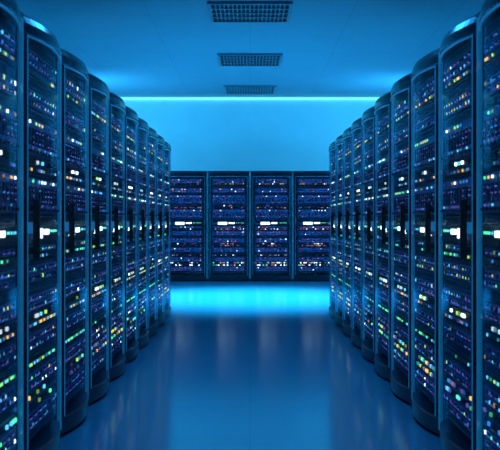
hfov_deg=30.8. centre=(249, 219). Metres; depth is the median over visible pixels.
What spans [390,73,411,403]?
rack
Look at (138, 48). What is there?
ceiling
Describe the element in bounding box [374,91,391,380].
rack
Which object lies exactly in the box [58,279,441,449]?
floor
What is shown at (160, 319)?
rack
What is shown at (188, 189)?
rack
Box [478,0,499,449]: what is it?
rack
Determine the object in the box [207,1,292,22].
ceiling air vent
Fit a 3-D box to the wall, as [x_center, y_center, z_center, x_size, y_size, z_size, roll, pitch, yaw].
[0.000,-0.645,18.100,8.600,3.790,0.100,0,0,0]
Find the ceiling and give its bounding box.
[15,0,484,96]
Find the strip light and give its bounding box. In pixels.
[120,97,379,99]
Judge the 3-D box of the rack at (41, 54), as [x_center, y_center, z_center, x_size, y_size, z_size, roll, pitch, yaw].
[-1.431,0.110,4.350,0.997,2.080,0.790,0,0,0]
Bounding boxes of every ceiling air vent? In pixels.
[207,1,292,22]
[217,53,282,65]
[223,85,276,93]
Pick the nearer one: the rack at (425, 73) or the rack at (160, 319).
the rack at (425, 73)
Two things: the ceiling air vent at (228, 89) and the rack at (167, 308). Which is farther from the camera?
the ceiling air vent at (228, 89)
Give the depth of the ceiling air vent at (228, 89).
16.88 m
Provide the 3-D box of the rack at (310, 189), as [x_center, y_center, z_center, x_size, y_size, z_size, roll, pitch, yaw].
[1.200,0.110,17.431,0.790,2.080,0.997,0,0,0]
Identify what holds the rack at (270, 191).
on the floor
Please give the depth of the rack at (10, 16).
3.75 m
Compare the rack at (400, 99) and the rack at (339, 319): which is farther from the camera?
the rack at (339, 319)
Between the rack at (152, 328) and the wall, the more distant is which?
the wall
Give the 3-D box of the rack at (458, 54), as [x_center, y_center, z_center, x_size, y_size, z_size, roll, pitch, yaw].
[1.431,0.110,4.350,0.997,2.080,0.790,0,0,0]
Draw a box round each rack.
[0,0,21,449]
[20,11,60,449]
[60,48,88,434]
[88,73,109,403]
[108,91,125,380]
[124,106,138,361]
[137,117,148,347]
[147,127,157,335]
[156,135,164,326]
[164,141,170,317]
[170,171,207,280]
[208,171,249,280]
[250,171,291,280]
[292,171,329,280]
[329,141,335,317]
[335,135,343,326]
[342,127,352,335]
[351,117,362,347]
[361,106,375,361]
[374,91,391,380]
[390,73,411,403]
[411,48,439,434]
[439,11,479,449]
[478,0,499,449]
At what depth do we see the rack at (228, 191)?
16.99 m
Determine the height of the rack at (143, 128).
2.080 m
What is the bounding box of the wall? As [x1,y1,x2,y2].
[123,100,376,171]
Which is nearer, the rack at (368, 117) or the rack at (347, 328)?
the rack at (368, 117)
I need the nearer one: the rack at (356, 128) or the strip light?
the rack at (356, 128)
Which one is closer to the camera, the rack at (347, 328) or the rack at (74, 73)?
the rack at (74, 73)
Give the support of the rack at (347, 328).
on the floor
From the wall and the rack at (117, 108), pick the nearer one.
the rack at (117, 108)
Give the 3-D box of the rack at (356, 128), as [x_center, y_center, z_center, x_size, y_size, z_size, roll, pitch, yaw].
[1.431,0.110,8.350,0.997,2.080,0.790,0,0,0]
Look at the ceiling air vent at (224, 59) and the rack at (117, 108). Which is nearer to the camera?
the rack at (117, 108)
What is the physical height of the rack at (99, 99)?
2.080 m
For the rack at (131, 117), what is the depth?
7.54 m
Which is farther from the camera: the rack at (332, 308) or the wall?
the wall

